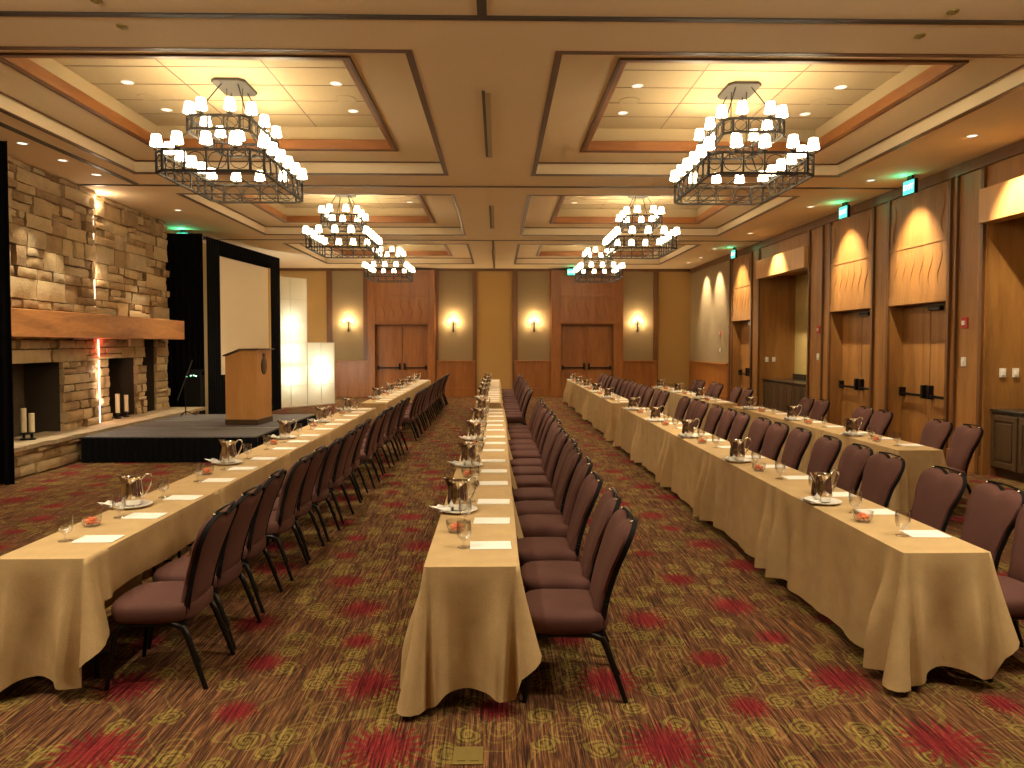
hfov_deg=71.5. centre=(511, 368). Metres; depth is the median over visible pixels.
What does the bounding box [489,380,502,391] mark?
tablecloth
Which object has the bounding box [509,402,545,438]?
banquet chair
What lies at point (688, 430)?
water pitcher
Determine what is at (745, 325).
door
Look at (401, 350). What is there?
door
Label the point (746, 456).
notepad
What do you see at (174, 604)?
banquet chair
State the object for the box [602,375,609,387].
banquet chair
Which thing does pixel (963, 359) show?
thermostat
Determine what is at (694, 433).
notepad
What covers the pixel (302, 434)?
notepad
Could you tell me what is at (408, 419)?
banquet chair
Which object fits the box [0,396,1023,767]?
floor
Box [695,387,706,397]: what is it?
water pitcher
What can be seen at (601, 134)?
cove
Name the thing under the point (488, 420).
notepad
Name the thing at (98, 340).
light strip
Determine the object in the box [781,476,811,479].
notepad
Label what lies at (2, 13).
trim
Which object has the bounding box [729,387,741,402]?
banquet chair
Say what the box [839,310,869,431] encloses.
door
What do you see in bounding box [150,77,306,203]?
chandelier
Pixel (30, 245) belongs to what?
stone wall
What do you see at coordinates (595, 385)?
water pitcher
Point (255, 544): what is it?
banquet chair
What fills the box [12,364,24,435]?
wall
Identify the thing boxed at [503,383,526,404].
banquet chair
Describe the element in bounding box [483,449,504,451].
notepad
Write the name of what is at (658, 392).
banquet chair
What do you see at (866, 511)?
notepad
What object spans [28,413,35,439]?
pillar candle
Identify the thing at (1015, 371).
light switch
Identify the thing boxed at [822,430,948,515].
tablecloth
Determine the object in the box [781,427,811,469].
banquet chair
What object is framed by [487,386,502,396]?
tablecloth
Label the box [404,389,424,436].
banquet chair
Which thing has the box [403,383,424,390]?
tablecloth
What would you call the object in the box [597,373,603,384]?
banquet chair
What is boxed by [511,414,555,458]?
banquet chair
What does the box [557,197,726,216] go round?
cove
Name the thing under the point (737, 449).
water pitcher
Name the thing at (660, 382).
water pitcher
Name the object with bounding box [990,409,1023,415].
countertop
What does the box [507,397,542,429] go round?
banquet chair
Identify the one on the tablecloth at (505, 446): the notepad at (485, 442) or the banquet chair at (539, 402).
the notepad at (485, 442)
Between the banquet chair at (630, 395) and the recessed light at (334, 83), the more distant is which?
the banquet chair at (630, 395)
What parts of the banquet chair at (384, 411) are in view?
seat, leg, backrest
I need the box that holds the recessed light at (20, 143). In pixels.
[15,142,28,144]
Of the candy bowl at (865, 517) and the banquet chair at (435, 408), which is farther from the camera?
the banquet chair at (435, 408)
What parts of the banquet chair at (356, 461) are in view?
seat, leg, backrest, leg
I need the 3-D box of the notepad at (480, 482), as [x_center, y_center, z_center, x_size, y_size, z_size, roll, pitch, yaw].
[-0.153,0.953,5.925,0.236,0.006,0.156,0,2,-3]
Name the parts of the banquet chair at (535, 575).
seat, backrest, rail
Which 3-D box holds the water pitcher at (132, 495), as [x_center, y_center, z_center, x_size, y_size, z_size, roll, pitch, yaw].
[-2.704,0.861,5.083,0.229,0.232,0.148,1,2,25]
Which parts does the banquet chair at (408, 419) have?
seat, leg, backrest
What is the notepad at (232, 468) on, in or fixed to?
on the tablecloth at (245, 480)
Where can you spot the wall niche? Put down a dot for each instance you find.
(801, 292)
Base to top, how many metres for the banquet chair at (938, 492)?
0.992 m
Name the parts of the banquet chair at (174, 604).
leg, leg, seat, seat frame, leg, backrest, leg, rail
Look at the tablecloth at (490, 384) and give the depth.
20.93 m
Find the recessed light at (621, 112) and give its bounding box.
[618,111,627,114]
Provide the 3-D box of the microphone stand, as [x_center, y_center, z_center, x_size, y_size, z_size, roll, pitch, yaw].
[-6.831,0.396,14.820,0.310,1.162,0.355,1,2,36]
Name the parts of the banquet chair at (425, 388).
backrest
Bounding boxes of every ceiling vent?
[482,91,491,157]
[489,206,494,228]
[492,249,494,260]
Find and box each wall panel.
[332,271,652,359]
[688,360,727,400]
[732,185,947,320]
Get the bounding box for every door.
[376,325,427,393]
[561,325,611,395]
[738,321,749,398]
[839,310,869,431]
[899,303,945,443]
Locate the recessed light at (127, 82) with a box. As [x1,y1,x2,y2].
[120,80,133,84]
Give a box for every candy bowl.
[79,516,101,527]
[199,467,213,474]
[267,438,278,444]
[446,522,465,533]
[461,470,473,477]
[696,436,707,443]
[752,465,765,471]
[852,511,873,522]
[870,437,881,441]
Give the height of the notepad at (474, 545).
0.006 m
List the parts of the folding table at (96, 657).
leg, leg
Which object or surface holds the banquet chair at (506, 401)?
on the floor
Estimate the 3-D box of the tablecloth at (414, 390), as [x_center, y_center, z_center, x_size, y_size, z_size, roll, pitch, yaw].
[-2.814,0.869,18.565,0.780,0.706,1.828,0,2,-1]
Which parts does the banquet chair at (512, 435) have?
seat, backrest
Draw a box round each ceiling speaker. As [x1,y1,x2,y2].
[137,94,160,101]
[335,95,355,102]
[570,197,582,199]
[619,97,639,104]
[810,98,831,105]
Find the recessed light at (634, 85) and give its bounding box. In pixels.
[631,84,643,87]
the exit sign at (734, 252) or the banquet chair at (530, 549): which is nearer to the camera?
the banquet chair at (530, 549)
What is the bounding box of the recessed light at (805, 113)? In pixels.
[799,112,810,115]
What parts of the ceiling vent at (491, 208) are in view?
frame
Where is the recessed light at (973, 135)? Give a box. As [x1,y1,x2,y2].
[965,134,978,137]
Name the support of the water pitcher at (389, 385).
on the plate
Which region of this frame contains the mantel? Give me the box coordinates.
[11,308,184,338]
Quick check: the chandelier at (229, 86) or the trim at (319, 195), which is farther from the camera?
the trim at (319, 195)
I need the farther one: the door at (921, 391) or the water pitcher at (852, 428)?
the door at (921, 391)
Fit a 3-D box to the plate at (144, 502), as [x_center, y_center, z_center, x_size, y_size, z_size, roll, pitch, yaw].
[-2.715,0.975,5.083,0.266,0.021,0.266,0,2,-1]
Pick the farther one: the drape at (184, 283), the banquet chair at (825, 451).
the drape at (184, 283)
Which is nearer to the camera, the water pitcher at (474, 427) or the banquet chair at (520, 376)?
the water pitcher at (474, 427)
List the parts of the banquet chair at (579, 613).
leg, seat, seat frame, leg, backrest, rail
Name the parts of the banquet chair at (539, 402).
seat, backrest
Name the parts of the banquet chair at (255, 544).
seat, leg, seat frame, backrest, leg, rail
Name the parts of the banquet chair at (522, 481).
seat, backrest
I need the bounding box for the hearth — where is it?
[14,407,205,477]
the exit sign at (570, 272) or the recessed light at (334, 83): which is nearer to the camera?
the recessed light at (334, 83)
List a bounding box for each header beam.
[756,246,807,278]
[979,175,1023,223]
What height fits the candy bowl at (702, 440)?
0.072 m
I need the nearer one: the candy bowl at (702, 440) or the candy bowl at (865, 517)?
the candy bowl at (865, 517)
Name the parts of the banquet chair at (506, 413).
seat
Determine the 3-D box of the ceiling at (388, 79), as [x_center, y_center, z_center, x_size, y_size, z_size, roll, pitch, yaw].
[-3.511,-3.607,9.022,5.060,0.700,4.940,0,2,-1]
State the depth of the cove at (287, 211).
17.11 m
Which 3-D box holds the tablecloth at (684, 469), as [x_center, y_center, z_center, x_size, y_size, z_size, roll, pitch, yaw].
[2.344,1.222,8.546,0.776,0.712,1.828,0,2,-1]
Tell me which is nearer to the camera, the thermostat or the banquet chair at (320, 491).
the banquet chair at (320, 491)
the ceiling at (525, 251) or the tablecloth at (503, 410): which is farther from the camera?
the ceiling at (525, 251)
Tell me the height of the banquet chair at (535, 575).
0.992 m
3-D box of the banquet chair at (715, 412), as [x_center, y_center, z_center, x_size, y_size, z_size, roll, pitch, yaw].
[2.864,1.050,10.864,0.640,0.992,0.468,0,2,-2]
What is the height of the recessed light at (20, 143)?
0.006 m
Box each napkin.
[97,500,120,507]
[206,458,220,462]
[430,504,450,511]
[448,461,463,465]
[722,456,735,461]
[800,496,820,503]
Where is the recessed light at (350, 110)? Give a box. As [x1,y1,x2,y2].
[348,109,358,112]
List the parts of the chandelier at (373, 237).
lamp shade, lamp shade, lamp shade, lamp shade, lamp shade, frame, frame, lamp shade, lamp shade, lamp shade, lamp shade, lamp shade, lamp shade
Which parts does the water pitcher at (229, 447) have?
handle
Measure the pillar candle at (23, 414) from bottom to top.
0.480 m
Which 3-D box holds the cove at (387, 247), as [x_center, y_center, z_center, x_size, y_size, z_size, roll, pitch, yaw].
[-3.762,-3.933,21.806,3.610,0.200,3.510,0,2,-1]
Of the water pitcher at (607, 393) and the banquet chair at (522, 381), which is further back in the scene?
the banquet chair at (522, 381)
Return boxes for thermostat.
[961,357,965,365]
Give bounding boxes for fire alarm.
[816,326,819,333]
[961,317,967,328]
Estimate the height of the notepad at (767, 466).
0.006 m
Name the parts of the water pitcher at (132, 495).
spout, handle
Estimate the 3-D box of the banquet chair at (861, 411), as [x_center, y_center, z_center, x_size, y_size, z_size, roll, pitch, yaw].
[5.025,1.057,10.675,0.640,0.992,0.468,0,2,-2]
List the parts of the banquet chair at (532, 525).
seat, backrest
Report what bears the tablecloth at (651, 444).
on the folding table
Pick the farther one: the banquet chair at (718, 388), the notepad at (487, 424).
the banquet chair at (718, 388)
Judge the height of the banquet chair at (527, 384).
0.992 m
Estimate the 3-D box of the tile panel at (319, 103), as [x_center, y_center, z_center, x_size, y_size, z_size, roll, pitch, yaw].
[-3.510,-3.620,8.972,3.620,0.070,3.520,0,2,-1]
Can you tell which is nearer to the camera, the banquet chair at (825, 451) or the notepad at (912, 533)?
the notepad at (912, 533)
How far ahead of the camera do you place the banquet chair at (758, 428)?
8.96 m
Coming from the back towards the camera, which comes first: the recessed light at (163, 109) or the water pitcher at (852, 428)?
the recessed light at (163, 109)
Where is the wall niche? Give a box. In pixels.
[794,273,807,374]
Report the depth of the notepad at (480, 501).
5.22 m
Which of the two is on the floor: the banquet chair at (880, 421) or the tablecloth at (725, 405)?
the banquet chair at (880, 421)
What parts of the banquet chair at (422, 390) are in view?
backrest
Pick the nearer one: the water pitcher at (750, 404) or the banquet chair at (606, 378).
the water pitcher at (750, 404)
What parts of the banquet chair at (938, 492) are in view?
rail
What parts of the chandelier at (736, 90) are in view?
lamp shade, lamp shade, lamp shade, lamp shade, lamp shade, lamp shade, lamp shade, lamp shade, lamp shade, lamp shade, lamp shade, lamp shade, lamp shade, frame, lamp shade, frame, lamp shade, lamp shade, lamp shade, lamp shade, lamp shade, lamp shade, lamp shade, lamp shade, lamp shade, lamp shade, lamp shade, lamp shade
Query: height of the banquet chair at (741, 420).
0.992 m
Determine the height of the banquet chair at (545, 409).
0.992 m
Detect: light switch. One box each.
[999,368,1005,376]
[1012,368,1018,376]
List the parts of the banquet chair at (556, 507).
seat, backrest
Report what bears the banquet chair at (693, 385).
on the floor
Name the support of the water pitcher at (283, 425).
on the plate
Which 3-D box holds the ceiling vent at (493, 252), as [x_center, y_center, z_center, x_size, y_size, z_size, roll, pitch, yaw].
[-0.560,-3.497,21.875,0.095,0.018,2.700,0,2,-1]
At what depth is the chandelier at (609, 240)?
15.21 m
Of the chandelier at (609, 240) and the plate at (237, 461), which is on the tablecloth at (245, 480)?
the plate at (237, 461)
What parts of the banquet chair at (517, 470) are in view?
seat, backrest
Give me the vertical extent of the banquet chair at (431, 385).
0.992 m
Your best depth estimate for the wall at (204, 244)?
19.51 m
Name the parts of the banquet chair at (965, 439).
seat, backrest, leg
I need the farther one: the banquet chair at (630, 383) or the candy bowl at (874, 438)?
the banquet chair at (630, 383)
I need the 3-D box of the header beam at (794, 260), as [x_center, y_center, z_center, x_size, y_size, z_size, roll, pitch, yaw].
[6.727,-2.603,17.656,0.250,0.490,3.040,0,2,-1]
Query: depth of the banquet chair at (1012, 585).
4.34 m
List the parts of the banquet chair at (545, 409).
seat, backrest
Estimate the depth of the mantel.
11.86 m
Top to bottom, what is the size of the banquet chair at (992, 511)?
0.992 m
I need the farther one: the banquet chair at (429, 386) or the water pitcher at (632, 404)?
the banquet chair at (429, 386)
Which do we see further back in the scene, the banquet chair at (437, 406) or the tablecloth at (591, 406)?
the banquet chair at (437, 406)
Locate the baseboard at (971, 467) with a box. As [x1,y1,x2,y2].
[754,403,980,474]
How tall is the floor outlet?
0.011 m
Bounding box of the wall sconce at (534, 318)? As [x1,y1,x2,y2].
[530,318,538,331]
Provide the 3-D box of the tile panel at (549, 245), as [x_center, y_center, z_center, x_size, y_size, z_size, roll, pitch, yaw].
[2.636,-4.073,21.927,3.620,0.070,3.520,0,2,-1]
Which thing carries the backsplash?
attached to the wall at (1003, 337)
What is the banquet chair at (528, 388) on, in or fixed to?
on the floor
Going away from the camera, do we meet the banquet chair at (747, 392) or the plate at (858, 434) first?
the plate at (858, 434)
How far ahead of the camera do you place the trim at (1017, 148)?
12.65 m
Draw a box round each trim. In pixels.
[0,11,1023,241]
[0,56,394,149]
[0,122,137,183]
[63,59,364,126]
[176,193,465,235]
[238,195,433,222]
[280,268,689,271]
[283,243,473,263]
[319,195,416,207]
[326,244,450,255]
[326,271,658,395]
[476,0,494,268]
[514,244,700,264]
[537,245,658,255]
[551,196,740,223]
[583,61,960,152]
[589,196,665,208]
[603,63,899,128]
[690,139,1023,273]
[728,166,986,474]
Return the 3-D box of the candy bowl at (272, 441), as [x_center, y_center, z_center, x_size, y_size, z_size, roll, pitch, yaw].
[-2.762,0.840,8.222,0.128,0.072,0.127,0,2,-1]
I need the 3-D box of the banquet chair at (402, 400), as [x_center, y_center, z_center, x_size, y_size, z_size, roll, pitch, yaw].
[-2.151,1.011,11.994,0.640,0.992,0.468,0,2,-3]
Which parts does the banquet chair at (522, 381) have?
backrest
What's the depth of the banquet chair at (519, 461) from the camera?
8.76 m
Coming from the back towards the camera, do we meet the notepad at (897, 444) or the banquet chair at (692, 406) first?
the banquet chair at (692, 406)
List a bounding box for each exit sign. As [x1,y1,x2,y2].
[176,229,188,232]
[567,267,574,275]
[731,247,736,258]
[839,202,849,219]
[903,175,917,196]
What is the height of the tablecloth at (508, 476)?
0.709 m
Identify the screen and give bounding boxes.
[203,236,280,413]
[271,276,307,407]
[306,342,334,405]
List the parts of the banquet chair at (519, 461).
seat, backrest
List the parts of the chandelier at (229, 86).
lamp shade, lamp shade, lamp shade, lamp shade, lamp shade, lamp shade, lamp shade, lamp shade, lamp shade, lamp shade, lamp shade, lamp shade, frame, lamp shade, frame, lamp shade, lamp shade, lamp shade, lamp shade, lamp shade, lamp shade, lamp shade, lamp shade, lamp shade, lamp shade, lamp shade, lamp shade, lamp shade, lamp shade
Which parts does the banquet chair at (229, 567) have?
leg, seat, leg, seat frame, backrest, leg, rail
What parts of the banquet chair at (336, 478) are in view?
seat, leg, seat frame, backrest, leg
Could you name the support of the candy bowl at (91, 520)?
on the tablecloth at (55, 595)
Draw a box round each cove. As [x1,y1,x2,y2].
[28,58,385,139]
[254,195,426,215]
[335,244,446,250]
[541,245,651,250]
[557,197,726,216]
[592,65,932,141]
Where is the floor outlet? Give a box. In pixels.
[452,746,483,764]
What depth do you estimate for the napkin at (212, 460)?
6.83 m
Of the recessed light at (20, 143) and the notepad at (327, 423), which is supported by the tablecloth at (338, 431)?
the notepad at (327, 423)
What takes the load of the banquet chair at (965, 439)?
on the floor
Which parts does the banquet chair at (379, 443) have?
seat, leg, backrest, leg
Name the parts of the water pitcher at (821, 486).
spout, handle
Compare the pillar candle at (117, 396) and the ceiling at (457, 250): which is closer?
the pillar candle at (117, 396)
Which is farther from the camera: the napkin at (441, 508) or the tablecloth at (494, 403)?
the tablecloth at (494, 403)
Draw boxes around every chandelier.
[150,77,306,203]
[303,195,381,258]
[362,244,414,282]
[573,245,624,282]
[603,196,679,258]
[670,81,819,204]
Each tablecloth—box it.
[0,490,222,691]
[157,454,289,568]
[241,433,330,488]
[292,418,357,442]
[327,408,376,428]
[360,396,399,422]
[380,391,411,403]
[393,386,418,399]
[397,493,541,716]
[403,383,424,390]
[411,380,430,401]
[453,456,523,537]
[460,434,512,459]
[468,419,509,439]
[471,396,503,419]
[473,408,509,436]
[486,391,503,406]
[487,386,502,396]
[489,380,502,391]
[489,383,502,395]
[563,380,583,403]
[569,383,590,411]
[576,386,603,418]
[583,391,618,426]
[594,396,637,440]
[613,407,669,460]
[634,417,704,481]
[648,387,684,407]
[660,432,754,515]
[663,391,707,417]
[683,397,736,435]
[699,453,833,568]
[727,406,786,446]
[765,487,1019,691]
[770,416,845,473]
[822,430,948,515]
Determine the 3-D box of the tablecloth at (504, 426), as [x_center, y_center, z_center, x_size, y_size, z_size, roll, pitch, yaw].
[-0.334,1.169,10.127,0.758,0.717,1.830,0,2,-1]
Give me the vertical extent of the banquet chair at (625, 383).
0.992 m
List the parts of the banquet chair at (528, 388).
seat, backrest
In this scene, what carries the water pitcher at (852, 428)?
on the plate at (858, 434)
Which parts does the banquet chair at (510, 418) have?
seat, backrest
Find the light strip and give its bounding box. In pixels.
[98,340,100,422]
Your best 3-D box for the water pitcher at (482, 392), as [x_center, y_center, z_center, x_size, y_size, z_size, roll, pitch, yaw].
[-0.613,0.504,15.313,0.229,0.232,0.148,0,2,13]
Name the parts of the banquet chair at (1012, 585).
leg, seat, backrest, leg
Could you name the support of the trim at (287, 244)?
attached to the ceiling at (456, 61)
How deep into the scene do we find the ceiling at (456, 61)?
7.69 m
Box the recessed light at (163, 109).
[161,108,172,111]
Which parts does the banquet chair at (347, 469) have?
seat, backrest, leg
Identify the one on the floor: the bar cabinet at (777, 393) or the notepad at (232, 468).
the bar cabinet at (777, 393)
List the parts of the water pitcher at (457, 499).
spout, handle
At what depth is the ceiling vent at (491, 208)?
15.21 m
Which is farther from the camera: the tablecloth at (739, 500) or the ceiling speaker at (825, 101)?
the ceiling speaker at (825, 101)
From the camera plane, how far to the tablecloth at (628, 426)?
12.19 m
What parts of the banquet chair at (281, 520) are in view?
leg, seat, seat frame, backrest, leg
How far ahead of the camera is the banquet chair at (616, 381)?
19.63 m
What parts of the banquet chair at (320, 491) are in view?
seat, leg, seat frame, backrest, leg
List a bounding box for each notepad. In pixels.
[71,535,124,542]
[121,513,167,518]
[163,495,203,499]
[202,478,235,481]
[227,467,257,469]
[250,457,277,459]
[271,447,296,449]
[286,440,309,442]
[300,434,320,435]
[314,428,333,429]
[325,423,342,424]
[334,419,351,420]
[470,541,511,549]
[473,517,509,523]
[477,499,509,503]
[479,481,507,485]
[481,459,504,461]
[481,469,506,472]
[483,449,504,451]
[485,442,504,443]
[486,436,504,437]
[487,424,502,425]
[487,429,504,430]
[488,420,503,421]
[694,433,710,434]
[705,439,724,440]
[745,455,764,457]
[762,465,787,467]
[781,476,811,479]
[832,492,856,496]
[854,509,899,514]
[897,444,923,445]
[899,530,951,537]
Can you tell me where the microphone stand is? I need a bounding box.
[177,360,195,416]
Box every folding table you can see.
[34,560,171,678]
[178,544,191,557]
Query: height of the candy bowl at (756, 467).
0.072 m
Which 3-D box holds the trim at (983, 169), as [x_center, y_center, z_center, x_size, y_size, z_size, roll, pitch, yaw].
[6.814,-0.759,12.428,0.045,4.490,18.620,0,2,-1]
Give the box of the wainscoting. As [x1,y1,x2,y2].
[335,360,657,396]
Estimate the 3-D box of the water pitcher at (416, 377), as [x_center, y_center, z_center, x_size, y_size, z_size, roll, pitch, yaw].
[-3.017,0.252,22.544,0.229,0.232,0.148,-1,2,-21]
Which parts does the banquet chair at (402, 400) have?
leg, backrest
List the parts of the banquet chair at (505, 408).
seat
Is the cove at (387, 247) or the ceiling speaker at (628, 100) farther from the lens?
the cove at (387, 247)
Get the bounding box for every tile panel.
[52,58,377,126]
[268,195,422,207]
[343,244,442,244]
[549,245,643,245]
[560,196,713,208]
[598,63,909,129]
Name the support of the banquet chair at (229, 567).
on the floor
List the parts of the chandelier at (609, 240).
lamp shade, lamp shade, lamp shade, lamp shade, frame, frame, lamp shade, lamp shade, lamp shade, lamp shade, lamp shade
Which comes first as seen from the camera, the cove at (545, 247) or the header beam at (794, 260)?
the header beam at (794, 260)
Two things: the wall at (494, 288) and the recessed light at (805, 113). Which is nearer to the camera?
the recessed light at (805, 113)
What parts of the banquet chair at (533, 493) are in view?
seat, backrest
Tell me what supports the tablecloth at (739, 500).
on the folding table
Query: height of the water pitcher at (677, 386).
0.232 m
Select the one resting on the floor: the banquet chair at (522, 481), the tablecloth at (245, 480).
the banquet chair at (522, 481)
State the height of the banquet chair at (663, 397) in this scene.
0.992 m
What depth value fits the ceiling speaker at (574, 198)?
15.97 m
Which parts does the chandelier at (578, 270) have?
frame, frame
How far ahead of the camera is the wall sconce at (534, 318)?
25.90 m
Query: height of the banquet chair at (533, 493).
0.992 m
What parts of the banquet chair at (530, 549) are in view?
seat, seat frame, backrest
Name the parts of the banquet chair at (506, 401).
seat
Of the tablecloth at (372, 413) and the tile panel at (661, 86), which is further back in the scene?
the tablecloth at (372, 413)
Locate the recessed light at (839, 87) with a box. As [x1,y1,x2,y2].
[834,85,846,89]
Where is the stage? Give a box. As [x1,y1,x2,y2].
[81,414,315,462]
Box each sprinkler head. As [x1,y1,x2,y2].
[90,0,102,3]
[116,24,128,29]
[913,33,925,38]
[946,9,959,14]
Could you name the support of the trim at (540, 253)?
attached to the ceiling at (525, 251)
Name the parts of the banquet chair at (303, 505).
seat, leg, seat frame, backrest, leg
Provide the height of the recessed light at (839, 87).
0.006 m
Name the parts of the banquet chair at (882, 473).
rail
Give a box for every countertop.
[763,379,805,385]
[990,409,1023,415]
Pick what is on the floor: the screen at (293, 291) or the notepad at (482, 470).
the screen at (293, 291)
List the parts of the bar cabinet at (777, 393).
door, door, door, door, door, door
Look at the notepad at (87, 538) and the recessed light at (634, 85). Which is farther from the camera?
the recessed light at (634, 85)
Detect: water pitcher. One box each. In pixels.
[117,473,152,506]
[219,439,242,463]
[277,419,296,437]
[315,406,331,421]
[342,397,355,409]
[372,387,383,397]
[386,383,395,391]
[397,379,405,386]
[406,376,413,382]
[413,373,420,379]
[443,477,478,510]
[457,441,483,465]
[466,420,486,439]
[472,407,488,421]
[476,398,489,410]
[478,387,488,396]
[480,382,489,391]
[575,376,582,382]
[583,379,591,386]
[592,383,601,391]
[603,387,613,397]
[627,397,640,409]
[649,405,664,420]
[656,379,664,386]
[674,383,682,391]
[680,418,699,436]
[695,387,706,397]
[728,437,751,461]
[744,396,757,408]
[785,405,802,419]
[808,470,839,502]
[844,417,862,434]
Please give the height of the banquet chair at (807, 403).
0.992 m
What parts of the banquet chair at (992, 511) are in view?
seat frame, rail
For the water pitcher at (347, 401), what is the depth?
12.36 m
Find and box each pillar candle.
[20,408,27,439]
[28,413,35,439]
[115,394,120,418]
[123,395,129,416]
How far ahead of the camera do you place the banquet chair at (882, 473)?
6.04 m
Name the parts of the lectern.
panel, panel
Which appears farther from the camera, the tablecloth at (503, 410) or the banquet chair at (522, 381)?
the banquet chair at (522, 381)
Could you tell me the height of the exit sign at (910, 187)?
0.310 m
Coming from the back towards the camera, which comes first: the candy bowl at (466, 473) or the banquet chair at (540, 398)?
the banquet chair at (540, 398)
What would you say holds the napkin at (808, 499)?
on the plate at (833, 500)
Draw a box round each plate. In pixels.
[113,500,152,508]
[214,460,242,464]
[445,505,477,513]
[460,462,482,467]
[724,458,751,462]
[803,496,841,504]
[840,433,863,435]
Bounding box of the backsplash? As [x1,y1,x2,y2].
[793,374,805,379]
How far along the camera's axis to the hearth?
11.23 m
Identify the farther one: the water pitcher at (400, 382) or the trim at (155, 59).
the water pitcher at (400, 382)
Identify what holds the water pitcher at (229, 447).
on the plate at (237, 461)
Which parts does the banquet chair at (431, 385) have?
backrest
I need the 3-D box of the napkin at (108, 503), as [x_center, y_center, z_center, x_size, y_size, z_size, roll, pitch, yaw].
[-2.833,0.946,5.009,0.153,0.043,0.109,-1,2,-26]
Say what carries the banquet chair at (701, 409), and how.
on the floor
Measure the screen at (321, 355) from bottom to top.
1.967 m
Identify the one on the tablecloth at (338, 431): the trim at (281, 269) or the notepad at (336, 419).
the notepad at (336, 419)
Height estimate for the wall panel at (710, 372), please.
1.320 m
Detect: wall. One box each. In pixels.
[7,155,170,430]
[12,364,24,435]
[107,231,271,413]
[280,271,690,395]
[690,153,1023,474]
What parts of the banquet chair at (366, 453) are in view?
seat, leg, backrest, leg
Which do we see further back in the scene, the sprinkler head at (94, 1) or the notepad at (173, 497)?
the sprinkler head at (94, 1)
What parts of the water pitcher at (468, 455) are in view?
handle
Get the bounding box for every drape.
[0,141,14,484]
[165,233,204,406]
[206,236,221,413]
[270,256,280,410]
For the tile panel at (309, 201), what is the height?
0.070 m
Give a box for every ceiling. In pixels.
[0,0,1023,268]
[0,50,439,161]
[206,195,460,226]
[302,244,469,257]
[517,244,683,258]
[524,196,776,227]
[539,55,1023,164]
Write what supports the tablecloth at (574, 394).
on the folding table
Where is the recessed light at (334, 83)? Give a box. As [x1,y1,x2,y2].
[330,81,342,85]
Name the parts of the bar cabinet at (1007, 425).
door, door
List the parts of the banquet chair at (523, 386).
seat, backrest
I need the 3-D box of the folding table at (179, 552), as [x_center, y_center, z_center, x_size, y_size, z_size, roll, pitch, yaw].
[-2.610,1.315,6.605,0.450,0.750,1.800,0,2,-1]
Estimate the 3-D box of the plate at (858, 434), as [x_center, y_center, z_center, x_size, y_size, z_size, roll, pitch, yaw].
[4.319,0.837,9.033,0.266,0.021,0.266,0,2,-1]
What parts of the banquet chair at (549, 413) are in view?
seat, backrest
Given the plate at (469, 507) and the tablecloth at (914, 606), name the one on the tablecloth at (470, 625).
the plate at (469, 507)
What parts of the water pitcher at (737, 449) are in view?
handle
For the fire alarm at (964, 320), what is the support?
attached to the wall at (1003, 337)
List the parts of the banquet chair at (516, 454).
seat, backrest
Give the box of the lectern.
[223,348,273,424]
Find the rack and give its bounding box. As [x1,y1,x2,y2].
[185,369,204,413]
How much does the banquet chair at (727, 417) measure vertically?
0.992 m
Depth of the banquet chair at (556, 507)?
6.22 m
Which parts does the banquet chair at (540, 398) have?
seat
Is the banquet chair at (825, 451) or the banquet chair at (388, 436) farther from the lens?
the banquet chair at (388, 436)
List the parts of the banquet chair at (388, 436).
seat, leg, backrest, leg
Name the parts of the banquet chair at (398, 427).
seat, leg, backrest, leg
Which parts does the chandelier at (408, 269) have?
frame, frame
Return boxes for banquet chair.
[104,500,239,690]
[147,484,265,649]
[189,468,286,612]
[266,445,327,559]
[266,454,312,580]
[271,437,343,541]
[315,429,356,523]
[343,423,364,502]
[351,418,371,499]
[359,413,383,488]
[360,402,401,464]
[361,409,386,477]
[363,406,393,473]
[366,399,403,458]
[373,397,410,453]
[402,385,430,429]
[402,391,420,440]
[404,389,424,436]
[405,384,432,426]
[405,387,427,433]
[408,382,434,421]
[428,381,436,420]
[431,380,438,416]
[433,379,440,414]
[434,378,441,413]
[436,377,444,411]
[439,375,446,407]
[441,374,448,405]
[443,374,449,404]
[502,376,521,393]
[502,379,523,398]
[503,375,520,392]
[503,377,522,396]
[503,380,524,400]
[503,381,526,402]
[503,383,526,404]
[503,384,528,406]
[504,385,529,409]
[505,387,529,411]
[505,388,532,424]
[506,390,532,424]
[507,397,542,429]
[508,400,542,433]
[508,406,548,445]
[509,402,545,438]
[510,410,552,450]
[510,419,561,466]
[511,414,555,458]
[511,424,562,475]
[512,438,577,501]
[514,430,569,487]
[515,447,582,515]
[517,471,602,568]
[518,456,592,537]
[520,487,621,631]
[522,506,637,703]
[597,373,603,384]
[599,374,606,387]
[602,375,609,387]
[605,376,612,387]
[611,378,619,393]
[615,379,624,394]
[619,380,629,396]
[624,381,633,398]
[628,383,637,397]
[632,384,642,401]
[637,385,648,406]
[642,387,654,406]
[650,389,662,406]
[656,390,669,412]
[674,396,690,420]
[685,399,701,419]
[689,379,698,392]
[692,401,708,428]
[694,380,704,392]
[703,405,723,434]
[706,382,716,396]
[712,383,723,398]
[716,408,736,439]
[728,412,749,440]
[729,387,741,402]
[739,388,752,405]
[745,417,771,453]
[760,422,789,461]
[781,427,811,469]
[797,396,814,417]
[806,435,841,475]
[810,399,829,420]
[833,443,872,494]
[852,406,873,431]
[859,451,905,507]
[867,409,892,435]
[910,465,966,532]
[920,419,952,449]
[946,423,983,494]
[961,480,1023,572]
[988,504,1023,682]
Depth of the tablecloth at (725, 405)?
14.08 m
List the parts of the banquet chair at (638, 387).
backrest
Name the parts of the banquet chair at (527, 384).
seat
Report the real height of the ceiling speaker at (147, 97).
0.008 m
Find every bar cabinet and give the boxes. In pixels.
[763,374,805,412]
[990,409,1023,482]
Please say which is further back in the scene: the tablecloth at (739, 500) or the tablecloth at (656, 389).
the tablecloth at (656, 389)

